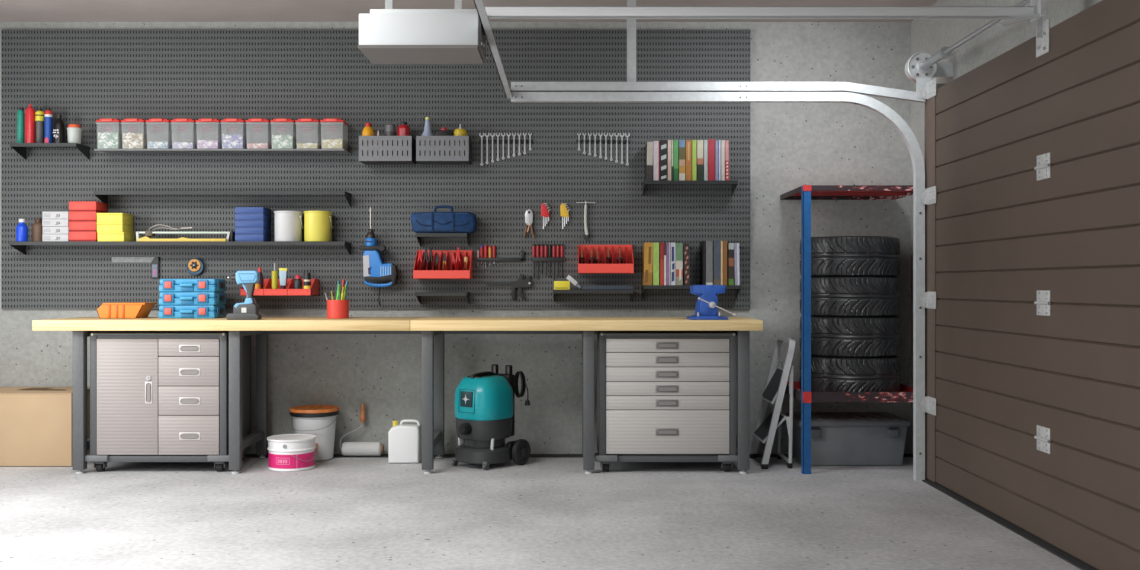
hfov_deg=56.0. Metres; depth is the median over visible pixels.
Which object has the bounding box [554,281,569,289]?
pack
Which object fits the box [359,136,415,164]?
basket
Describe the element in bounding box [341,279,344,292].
pen
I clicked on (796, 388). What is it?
shelf
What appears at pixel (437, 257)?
pliers
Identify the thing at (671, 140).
book
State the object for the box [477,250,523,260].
rail
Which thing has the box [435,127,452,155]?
can
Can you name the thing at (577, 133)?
spanner
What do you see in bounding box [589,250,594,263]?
pliers
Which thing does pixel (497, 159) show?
spanner
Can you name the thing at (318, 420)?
plastic bucket
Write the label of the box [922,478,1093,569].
trim
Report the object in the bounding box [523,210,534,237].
pliers
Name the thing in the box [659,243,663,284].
book
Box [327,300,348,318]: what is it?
pen cup
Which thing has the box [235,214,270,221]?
carton
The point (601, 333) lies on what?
cabinet top
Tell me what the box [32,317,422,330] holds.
countertop
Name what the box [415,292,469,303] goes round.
wall shelf
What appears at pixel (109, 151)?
wall shelf
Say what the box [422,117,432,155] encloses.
bottle
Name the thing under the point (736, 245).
book
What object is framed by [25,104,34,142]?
cartridge
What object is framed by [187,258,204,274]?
disc
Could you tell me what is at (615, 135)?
spanner
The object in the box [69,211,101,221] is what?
carton
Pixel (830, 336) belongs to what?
tyre
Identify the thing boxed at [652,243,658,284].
book
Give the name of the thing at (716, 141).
book
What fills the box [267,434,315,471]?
tin
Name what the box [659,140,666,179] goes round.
book
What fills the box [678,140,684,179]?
book
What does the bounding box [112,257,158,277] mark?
square
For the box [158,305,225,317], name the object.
tool case
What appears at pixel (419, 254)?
pliers
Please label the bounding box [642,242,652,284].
book
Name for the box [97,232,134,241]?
carton
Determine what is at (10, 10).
ceiling
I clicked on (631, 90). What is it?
door track
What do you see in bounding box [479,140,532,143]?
rack
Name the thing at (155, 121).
storage bin
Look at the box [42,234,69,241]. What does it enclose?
carton
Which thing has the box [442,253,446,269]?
pliers
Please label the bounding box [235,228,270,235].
carton
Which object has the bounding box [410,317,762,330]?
countertop
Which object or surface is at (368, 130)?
squeeze bottle
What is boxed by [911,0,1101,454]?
wall
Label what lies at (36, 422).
cardboard box
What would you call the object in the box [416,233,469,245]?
wall shelf
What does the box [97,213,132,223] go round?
carton
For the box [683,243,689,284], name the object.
book
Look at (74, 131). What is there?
jar
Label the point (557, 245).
screwdriver
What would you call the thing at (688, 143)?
book
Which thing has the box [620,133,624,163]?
spanner
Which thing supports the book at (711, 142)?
on the wall shelf at (734, 183)
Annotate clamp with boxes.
[486,274,531,299]
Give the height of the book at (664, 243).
0.263 m
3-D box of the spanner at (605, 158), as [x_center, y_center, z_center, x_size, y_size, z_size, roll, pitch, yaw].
[0.227,-0.877,6.776,0.028,0.171,0.010,0,0,0]
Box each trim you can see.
[244,454,912,457]
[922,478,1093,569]
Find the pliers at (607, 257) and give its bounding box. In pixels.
[606,248,610,263]
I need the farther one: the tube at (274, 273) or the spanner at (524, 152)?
the spanner at (524, 152)
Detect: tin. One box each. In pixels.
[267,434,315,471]
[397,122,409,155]
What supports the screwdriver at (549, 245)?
in the rack at (534, 259)
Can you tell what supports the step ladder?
on the floor
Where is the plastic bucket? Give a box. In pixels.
[289,405,339,460]
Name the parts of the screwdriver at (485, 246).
handle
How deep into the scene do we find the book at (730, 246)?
6.60 m
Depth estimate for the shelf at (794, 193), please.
6.54 m
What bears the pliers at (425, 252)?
in the tray at (448, 272)
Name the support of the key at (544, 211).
attached to the pegboard
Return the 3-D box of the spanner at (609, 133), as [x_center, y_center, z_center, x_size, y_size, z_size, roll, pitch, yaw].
[0.261,-0.873,6.776,0.029,0.180,0.010,0,0,0]
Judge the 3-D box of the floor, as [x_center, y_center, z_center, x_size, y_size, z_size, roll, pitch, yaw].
[-0.950,1.125,2.825,6.900,0.100,8.350,0,0,0]
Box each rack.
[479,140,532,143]
[532,257,563,261]
[576,140,629,143]
[780,185,912,473]
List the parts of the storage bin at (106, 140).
lid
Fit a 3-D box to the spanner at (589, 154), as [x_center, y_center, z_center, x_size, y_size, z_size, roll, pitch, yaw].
[0.125,-0.890,6.776,0.025,0.145,0.010,0,0,0]
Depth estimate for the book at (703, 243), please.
6.60 m
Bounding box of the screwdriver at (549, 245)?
[548,244,551,277]
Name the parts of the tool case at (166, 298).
handle, case lid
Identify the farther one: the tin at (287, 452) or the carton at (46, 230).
the carton at (46, 230)
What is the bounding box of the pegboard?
[1,29,749,308]
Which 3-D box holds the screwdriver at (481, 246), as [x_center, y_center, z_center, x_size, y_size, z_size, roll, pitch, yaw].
[-0.557,-0.192,6.772,0.018,0.118,0.018,0,0,0]
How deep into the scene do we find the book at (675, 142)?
6.60 m
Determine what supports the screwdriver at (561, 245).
in the rack at (534, 259)
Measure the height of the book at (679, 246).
0.260 m
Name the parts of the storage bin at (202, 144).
lid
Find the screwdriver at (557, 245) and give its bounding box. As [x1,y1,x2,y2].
[556,244,559,276]
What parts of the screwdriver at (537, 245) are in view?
handle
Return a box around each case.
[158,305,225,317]
[159,279,225,291]
[159,292,225,304]
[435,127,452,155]
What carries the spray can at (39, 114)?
on the wall shelf at (20, 148)
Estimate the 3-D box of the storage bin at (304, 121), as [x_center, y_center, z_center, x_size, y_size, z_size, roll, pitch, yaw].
[-1.613,-0.928,6.654,0.146,0.186,0.169,0,0,0]
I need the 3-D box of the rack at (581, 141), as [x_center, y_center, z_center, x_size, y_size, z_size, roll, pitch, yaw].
[0.209,-0.905,6.772,0.341,0.026,0.016,0,0,0]
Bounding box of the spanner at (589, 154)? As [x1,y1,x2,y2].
[588,133,591,155]
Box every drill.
[226,270,261,319]
[360,207,402,304]
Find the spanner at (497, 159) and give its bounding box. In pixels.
[496,133,499,160]
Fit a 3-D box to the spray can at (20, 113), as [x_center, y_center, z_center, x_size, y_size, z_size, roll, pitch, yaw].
[-3.415,-0.988,6.670,0.041,0.229,0.041,0,0,0]
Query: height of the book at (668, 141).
0.250 m
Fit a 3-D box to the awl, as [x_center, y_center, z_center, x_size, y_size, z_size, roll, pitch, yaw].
[-0.648,-0.109,6.690,0.024,0.135,0.024,0,0,0]
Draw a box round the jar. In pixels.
[67,124,81,143]
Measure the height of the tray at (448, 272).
0.181 m
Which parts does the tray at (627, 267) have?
panel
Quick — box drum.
[905,0,1029,81]
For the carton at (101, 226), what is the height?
0.058 m
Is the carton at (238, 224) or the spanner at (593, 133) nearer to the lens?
the carton at (238, 224)
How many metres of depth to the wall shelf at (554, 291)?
6.58 m
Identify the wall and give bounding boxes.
[0,22,910,453]
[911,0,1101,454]
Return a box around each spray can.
[17,107,23,142]
[35,108,43,142]
[44,109,52,142]
[385,124,395,155]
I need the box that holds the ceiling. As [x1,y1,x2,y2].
[0,0,938,21]
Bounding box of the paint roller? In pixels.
[340,404,383,455]
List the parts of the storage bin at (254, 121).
lid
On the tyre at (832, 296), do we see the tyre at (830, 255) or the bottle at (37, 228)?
the tyre at (830, 255)
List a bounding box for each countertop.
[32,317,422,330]
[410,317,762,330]
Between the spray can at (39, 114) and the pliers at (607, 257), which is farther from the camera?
the pliers at (607, 257)
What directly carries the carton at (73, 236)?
on the wall shelf at (20, 246)
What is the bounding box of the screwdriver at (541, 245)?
[540,244,542,274]
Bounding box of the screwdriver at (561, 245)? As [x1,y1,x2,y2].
[560,244,563,277]
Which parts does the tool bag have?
handle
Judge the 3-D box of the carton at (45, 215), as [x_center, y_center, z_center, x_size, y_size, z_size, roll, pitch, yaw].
[-3.166,-0.430,6.682,0.159,0.045,0.166,0,0,0]
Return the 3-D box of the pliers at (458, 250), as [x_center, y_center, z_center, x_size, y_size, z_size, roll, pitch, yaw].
[-0.697,-0.142,6.689,0.035,0.190,0.013,0,0,0]
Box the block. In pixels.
[582,286,632,289]
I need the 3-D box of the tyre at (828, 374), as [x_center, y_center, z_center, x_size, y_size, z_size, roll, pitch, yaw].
[1.675,0.534,6.434,0.584,0.233,0.584,0,0,0]
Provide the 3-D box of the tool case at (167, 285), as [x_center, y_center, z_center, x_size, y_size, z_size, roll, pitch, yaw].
[-2.277,0.002,6.481,0.344,0.078,0.238,0,0,0]
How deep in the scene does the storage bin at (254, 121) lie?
6.59 m
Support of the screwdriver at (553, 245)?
in the rack at (534, 259)
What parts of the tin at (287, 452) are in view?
lid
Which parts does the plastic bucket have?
bail handle, lid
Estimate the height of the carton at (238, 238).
0.042 m
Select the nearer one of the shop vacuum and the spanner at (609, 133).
the shop vacuum
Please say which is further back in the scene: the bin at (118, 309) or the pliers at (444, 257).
the pliers at (444, 257)
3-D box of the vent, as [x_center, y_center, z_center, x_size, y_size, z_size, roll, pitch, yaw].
[-1.147,-0.086,6.679,0.066,0.059,0.006,0,0,0]
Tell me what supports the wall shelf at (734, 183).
attached to the pegboard
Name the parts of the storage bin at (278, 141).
lid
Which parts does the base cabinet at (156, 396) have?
door, handle, frame, drawer, drawer, drawer, drawer, handle, handle, handle, handle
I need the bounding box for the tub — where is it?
[785,412,909,465]
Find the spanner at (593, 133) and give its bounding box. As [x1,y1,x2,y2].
[593,133,596,156]
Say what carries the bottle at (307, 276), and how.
in the tray at (267, 290)
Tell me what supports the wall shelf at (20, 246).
attached to the pegboard
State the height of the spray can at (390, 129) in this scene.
0.232 m
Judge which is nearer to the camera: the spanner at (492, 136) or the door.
the door
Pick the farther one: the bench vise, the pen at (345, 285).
the pen at (345, 285)
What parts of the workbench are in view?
leg, rail, leg, rail, leg, leg, rail, leg, leg, leg, leg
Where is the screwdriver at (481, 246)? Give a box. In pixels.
[480,245,482,263]
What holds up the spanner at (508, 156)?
hanging from the rack at (484, 141)
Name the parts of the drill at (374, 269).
panel, power cord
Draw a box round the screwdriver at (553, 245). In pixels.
[552,244,555,279]
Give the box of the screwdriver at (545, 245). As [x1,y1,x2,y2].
[544,244,546,275]
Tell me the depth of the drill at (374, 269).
6.68 m
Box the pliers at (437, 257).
[435,254,438,269]
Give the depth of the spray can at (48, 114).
6.65 m
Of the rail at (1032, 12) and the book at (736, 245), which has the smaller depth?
the rail at (1032, 12)
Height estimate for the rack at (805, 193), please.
1.643 m
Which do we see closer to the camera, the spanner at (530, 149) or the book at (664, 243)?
the book at (664, 243)
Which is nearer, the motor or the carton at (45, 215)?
the motor
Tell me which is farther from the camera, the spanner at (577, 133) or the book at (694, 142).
the spanner at (577, 133)
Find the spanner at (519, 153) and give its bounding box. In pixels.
[517,133,520,155]
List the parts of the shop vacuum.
emblem plate, carry handle, tank, power cord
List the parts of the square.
blade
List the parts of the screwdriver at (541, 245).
handle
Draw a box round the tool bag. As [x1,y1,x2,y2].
[411,205,476,233]
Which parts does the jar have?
lid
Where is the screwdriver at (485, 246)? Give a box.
[484,245,486,267]
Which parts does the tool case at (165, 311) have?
handle, case lid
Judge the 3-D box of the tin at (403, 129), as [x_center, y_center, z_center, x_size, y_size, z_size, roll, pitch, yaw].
[-1.032,-0.887,6.660,0.080,0.248,0.080,0,0,0]
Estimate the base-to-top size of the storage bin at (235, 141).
0.186 m
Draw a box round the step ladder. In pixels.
[750,336,795,468]
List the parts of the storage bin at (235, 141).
lid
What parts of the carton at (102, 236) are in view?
lid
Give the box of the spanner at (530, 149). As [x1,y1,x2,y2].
[528,133,531,150]
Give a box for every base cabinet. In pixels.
[85,331,250,471]
[595,331,737,471]
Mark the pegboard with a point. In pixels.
(84, 76)
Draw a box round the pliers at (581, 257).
[579,251,584,263]
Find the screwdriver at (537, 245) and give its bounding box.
[536,244,538,279]
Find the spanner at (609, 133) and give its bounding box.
[609,133,613,160]
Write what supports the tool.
hanging from the pegboard
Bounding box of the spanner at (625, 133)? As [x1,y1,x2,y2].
[625,133,629,165]
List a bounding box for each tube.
[272,263,277,288]
[279,268,287,288]
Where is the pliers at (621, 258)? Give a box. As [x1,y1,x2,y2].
[617,248,622,263]
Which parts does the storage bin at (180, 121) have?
lid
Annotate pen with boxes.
[336,284,340,299]
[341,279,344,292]
[343,285,346,299]
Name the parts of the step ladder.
link arm, frame, link arm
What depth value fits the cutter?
6.62 m
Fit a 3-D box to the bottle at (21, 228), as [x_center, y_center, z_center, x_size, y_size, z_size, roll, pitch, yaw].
[-3.391,-0.339,6.640,0.066,0.142,0.066,0,0,0]
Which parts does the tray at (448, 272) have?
panel, panel, panel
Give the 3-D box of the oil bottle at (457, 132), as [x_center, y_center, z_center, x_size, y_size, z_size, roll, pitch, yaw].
[-0.680,-0.881,6.660,0.090,0.236,0.089,0,0,0]
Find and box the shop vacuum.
[452,364,530,469]
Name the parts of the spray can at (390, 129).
lid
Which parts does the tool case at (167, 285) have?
handle, case lid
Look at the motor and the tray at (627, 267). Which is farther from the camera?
the tray at (627, 267)
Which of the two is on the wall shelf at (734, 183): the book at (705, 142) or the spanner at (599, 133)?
the book at (705, 142)
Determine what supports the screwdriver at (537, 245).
in the rack at (534, 259)
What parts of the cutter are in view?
lever, plate, guide rail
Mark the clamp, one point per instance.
(520, 283)
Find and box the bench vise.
[686,285,735,319]
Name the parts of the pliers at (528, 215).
handle, handle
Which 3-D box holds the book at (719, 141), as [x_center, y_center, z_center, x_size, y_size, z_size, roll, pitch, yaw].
[0.920,-0.767,6.682,0.012,0.250,0.166,0,0,0]
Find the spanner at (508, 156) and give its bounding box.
[507,133,510,157]
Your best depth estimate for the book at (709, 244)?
6.60 m
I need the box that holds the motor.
[357,0,486,63]
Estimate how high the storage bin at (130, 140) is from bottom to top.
0.186 m
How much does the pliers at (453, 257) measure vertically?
0.140 m
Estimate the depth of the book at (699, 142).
6.60 m
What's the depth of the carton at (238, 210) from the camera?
6.60 m
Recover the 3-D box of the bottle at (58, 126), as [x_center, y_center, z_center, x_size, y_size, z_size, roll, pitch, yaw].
[-3.171,-0.966,6.659,0.066,0.185,0.067,0,0,0]
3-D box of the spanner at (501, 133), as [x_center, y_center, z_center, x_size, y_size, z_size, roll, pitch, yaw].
[-0.421,-0.877,6.776,0.028,0.171,0.010,0,0,0]
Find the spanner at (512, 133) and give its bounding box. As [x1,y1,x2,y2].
[512,133,515,156]
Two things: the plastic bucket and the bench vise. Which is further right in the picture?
the bench vise
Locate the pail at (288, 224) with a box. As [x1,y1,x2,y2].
[274,211,303,241]
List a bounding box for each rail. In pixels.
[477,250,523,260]
[485,0,1049,57]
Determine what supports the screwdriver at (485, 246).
hanging from the rail at (522, 251)
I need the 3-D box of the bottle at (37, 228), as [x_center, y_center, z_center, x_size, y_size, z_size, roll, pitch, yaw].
[-3.319,-0.342,6.700,0.072,0.148,0.072,0,0,0]
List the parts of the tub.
lid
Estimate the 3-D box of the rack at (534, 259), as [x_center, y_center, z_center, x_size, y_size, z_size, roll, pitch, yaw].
[-0.139,-0.162,6.768,0.203,0.027,0.025,0,0,0]
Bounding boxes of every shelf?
[9,242,350,254]
[10,143,89,159]
[93,191,350,205]
[94,149,350,153]
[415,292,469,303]
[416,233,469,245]
[553,290,632,299]
[642,180,737,194]
[642,285,741,299]
[787,382,912,391]
[792,191,912,195]
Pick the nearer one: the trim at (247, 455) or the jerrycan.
the jerrycan
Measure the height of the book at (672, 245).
0.263 m
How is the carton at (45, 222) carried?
on the carton at (46, 230)
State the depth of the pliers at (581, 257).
6.71 m
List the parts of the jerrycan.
carry handle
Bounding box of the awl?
[464,257,467,269]
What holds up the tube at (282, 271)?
in the tray at (267, 290)
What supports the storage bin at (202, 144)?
on the wall shelf at (109, 151)
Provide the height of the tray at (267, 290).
0.104 m
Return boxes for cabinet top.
[93,331,228,335]
[599,331,732,335]
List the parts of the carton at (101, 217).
lid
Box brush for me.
[566,275,580,288]
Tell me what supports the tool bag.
on the wall shelf at (418, 235)
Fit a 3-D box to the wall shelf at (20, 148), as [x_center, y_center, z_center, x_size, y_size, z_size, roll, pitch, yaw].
[-3.236,-0.832,6.684,0.408,0.080,0.193,0,0,0]
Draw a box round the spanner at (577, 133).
[577,133,580,150]
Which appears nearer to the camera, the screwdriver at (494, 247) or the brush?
the brush
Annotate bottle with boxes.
[16,219,27,241]
[32,218,42,241]
[53,114,64,142]
[258,267,262,288]
[294,275,301,288]
[304,273,310,288]
[362,122,373,155]
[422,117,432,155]
[453,124,467,155]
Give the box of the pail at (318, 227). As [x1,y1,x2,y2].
[304,211,333,241]
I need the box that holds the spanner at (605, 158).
[604,133,607,159]
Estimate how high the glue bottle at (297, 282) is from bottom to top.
0.126 m
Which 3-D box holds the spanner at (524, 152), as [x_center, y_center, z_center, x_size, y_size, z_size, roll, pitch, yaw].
[-0.286,-0.894,6.776,0.023,0.137,0.010,0,0,0]
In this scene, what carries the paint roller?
on the floor
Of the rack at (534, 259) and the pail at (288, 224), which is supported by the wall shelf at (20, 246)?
the pail at (288, 224)
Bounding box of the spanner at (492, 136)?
[490,133,494,162]
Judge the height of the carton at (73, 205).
0.061 m
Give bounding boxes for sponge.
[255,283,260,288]
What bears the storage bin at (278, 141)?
on the wall shelf at (109, 151)
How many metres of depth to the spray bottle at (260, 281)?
6.67 m
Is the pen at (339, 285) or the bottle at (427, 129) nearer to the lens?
the pen at (339, 285)
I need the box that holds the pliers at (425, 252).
[423,247,427,269]
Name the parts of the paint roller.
wire frame, handle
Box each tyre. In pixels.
[800,236,899,276]
[800,276,899,316]
[800,316,899,356]
[800,355,899,391]
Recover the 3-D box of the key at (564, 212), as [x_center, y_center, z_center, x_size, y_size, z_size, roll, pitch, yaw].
[-0.030,-0.435,6.766,0.063,0.163,0.029,0,0,0]
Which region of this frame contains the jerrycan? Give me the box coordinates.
[388,419,421,462]
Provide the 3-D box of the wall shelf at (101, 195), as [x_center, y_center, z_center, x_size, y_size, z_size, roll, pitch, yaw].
[-2.154,-0.537,6.683,1.542,0.080,0.194,0,0,0]
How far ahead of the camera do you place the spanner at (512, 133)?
6.77 m
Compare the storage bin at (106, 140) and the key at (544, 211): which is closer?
the storage bin at (106, 140)
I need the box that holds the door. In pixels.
[919,0,1139,569]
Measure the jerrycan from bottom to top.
0.255 m
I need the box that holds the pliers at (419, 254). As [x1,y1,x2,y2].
[417,249,422,269]
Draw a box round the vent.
[380,266,390,275]
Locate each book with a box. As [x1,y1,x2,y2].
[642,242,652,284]
[645,142,652,179]
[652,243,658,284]
[653,141,658,179]
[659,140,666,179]
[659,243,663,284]
[664,243,665,284]
[666,242,669,284]
[667,140,670,179]
[670,243,675,284]
[671,140,672,179]
[673,140,677,179]
[676,243,682,284]
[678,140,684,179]
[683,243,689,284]
[685,140,691,179]
[692,140,696,179]
[697,140,702,179]
[700,241,705,284]
[703,140,707,179]
[706,241,712,284]
[708,139,714,179]
[713,241,719,284]
[715,140,717,179]
[718,140,720,179]
[720,241,722,284]
[721,140,724,179]
[723,241,726,284]
[725,140,728,179]
[727,243,733,284]
[734,243,739,284]
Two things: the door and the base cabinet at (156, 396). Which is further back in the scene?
the base cabinet at (156, 396)
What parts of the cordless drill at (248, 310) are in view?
foot trim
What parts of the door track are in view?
rail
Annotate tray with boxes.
[240,279,318,295]
[413,250,472,278]
[578,245,633,273]
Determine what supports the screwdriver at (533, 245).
in the rack at (534, 259)
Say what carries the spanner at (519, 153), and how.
hanging from the rack at (484, 141)
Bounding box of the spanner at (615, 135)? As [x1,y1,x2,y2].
[614,133,618,162]
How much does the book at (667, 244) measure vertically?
0.263 m
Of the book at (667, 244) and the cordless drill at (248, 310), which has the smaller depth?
the cordless drill at (248, 310)
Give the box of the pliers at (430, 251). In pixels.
[428,248,432,269]
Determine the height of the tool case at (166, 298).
0.078 m
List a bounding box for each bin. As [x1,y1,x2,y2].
[96,118,128,148]
[97,302,156,317]
[121,118,152,148]
[146,118,177,148]
[171,118,201,148]
[196,118,226,148]
[221,118,250,148]
[246,118,275,148]
[271,118,299,148]
[295,118,323,148]
[320,118,348,149]
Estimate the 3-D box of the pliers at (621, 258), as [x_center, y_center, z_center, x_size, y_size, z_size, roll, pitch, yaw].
[0.311,-0.155,6.710,0.038,0.152,0.012,0,0,0]
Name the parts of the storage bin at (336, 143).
lid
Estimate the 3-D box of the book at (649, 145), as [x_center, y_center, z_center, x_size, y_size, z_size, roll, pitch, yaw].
[0.491,-0.761,6.683,0.038,0.239,0.165,1,0,0]
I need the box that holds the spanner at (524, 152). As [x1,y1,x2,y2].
[523,133,526,153]
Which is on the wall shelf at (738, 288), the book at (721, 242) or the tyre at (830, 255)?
the book at (721, 242)
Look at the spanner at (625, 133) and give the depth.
6.77 m
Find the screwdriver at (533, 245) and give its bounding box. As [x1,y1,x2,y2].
[532,244,534,277]
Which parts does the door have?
panel, panel, panel, panel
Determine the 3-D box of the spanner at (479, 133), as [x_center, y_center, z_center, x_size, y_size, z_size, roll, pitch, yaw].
[-0.557,-0.858,6.776,0.033,0.209,0.010,0,0,0]
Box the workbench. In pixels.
[32,317,762,473]
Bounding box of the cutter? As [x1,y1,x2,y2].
[136,224,234,241]
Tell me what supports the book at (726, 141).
on the wall shelf at (734, 183)
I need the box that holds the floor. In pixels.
[0,458,1080,569]
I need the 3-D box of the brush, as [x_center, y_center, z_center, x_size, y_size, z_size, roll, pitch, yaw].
[0.023,-0.020,6.620,0.092,0.084,0.040,0,0,0]
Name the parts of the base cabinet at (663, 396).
frame, drawer, handle, drawer, handle, drawer, handle, drawer, handle, drawer, handle, drawer, handle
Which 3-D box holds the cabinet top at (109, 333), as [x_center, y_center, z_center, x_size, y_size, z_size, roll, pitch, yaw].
[-2.353,0.282,6.363,0.769,0.016,0.474,0,0,0]
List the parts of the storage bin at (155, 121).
lid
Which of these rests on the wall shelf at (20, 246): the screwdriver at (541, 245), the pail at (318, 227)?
the pail at (318, 227)
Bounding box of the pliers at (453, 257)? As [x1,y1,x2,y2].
[451,255,455,269]
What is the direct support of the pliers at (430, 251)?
in the tray at (448, 272)
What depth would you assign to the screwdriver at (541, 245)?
6.76 m
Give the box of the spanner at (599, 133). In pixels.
[598,133,602,157]
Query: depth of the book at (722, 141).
6.60 m
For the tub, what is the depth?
6.35 m
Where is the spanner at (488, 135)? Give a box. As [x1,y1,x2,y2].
[485,133,489,163]
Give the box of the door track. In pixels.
[473,0,931,480]
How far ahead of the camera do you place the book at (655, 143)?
6.60 m
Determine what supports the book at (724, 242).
on the wall shelf at (738, 288)
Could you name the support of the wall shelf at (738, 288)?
attached to the pegboard
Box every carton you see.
[42,212,68,218]
[42,219,69,226]
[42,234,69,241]
[43,227,69,233]
[69,201,106,212]
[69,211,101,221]
[69,222,96,231]
[69,232,97,241]
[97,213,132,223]
[97,222,132,232]
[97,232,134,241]
[235,207,270,215]
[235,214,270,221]
[235,221,270,228]
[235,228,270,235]
[235,235,270,241]
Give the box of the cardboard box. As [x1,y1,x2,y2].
[0,387,89,465]
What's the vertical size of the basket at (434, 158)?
0.154 m
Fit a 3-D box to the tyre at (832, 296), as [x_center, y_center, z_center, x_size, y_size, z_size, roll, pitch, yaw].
[1.675,0.067,6.434,0.584,0.233,0.584,0,0,-40]
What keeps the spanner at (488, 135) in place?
hanging from the rack at (484, 141)
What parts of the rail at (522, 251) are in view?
rail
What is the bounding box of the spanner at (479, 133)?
[479,133,483,165]
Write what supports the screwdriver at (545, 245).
in the rack at (534, 259)
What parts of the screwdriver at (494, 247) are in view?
handle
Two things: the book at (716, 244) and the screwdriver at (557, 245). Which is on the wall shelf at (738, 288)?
the book at (716, 244)
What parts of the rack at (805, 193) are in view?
post, corner plate, corner plate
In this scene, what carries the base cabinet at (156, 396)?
on the floor
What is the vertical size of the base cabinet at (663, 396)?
0.801 m
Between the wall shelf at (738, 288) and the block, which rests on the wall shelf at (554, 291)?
the block
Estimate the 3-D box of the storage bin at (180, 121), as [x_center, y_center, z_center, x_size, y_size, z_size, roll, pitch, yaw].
[-2.378,-0.928,6.654,0.146,0.186,0.169,0,0,0]
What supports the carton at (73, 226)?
on the carton at (73, 236)
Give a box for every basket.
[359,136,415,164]
[416,136,471,164]
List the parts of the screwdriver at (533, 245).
handle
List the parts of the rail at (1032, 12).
rail, door arm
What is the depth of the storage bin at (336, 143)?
6.59 m
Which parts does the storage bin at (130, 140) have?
lid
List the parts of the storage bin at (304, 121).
lid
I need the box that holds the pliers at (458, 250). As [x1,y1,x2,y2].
[455,247,460,269]
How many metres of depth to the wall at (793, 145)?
6.80 m
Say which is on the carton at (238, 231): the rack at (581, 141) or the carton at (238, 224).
the carton at (238, 224)
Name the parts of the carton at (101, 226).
lid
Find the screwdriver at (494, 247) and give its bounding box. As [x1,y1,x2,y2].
[493,246,495,263]
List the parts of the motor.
panel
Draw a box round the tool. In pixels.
[576,201,594,240]
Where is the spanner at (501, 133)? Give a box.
[501,133,505,159]
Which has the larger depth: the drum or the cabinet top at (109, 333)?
the cabinet top at (109, 333)
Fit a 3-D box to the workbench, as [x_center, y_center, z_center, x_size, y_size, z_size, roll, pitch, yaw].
[-0.973,0.637,6.365,4.121,0.876,0.630,0,0,0]
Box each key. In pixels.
[541,203,550,228]
[560,203,569,225]

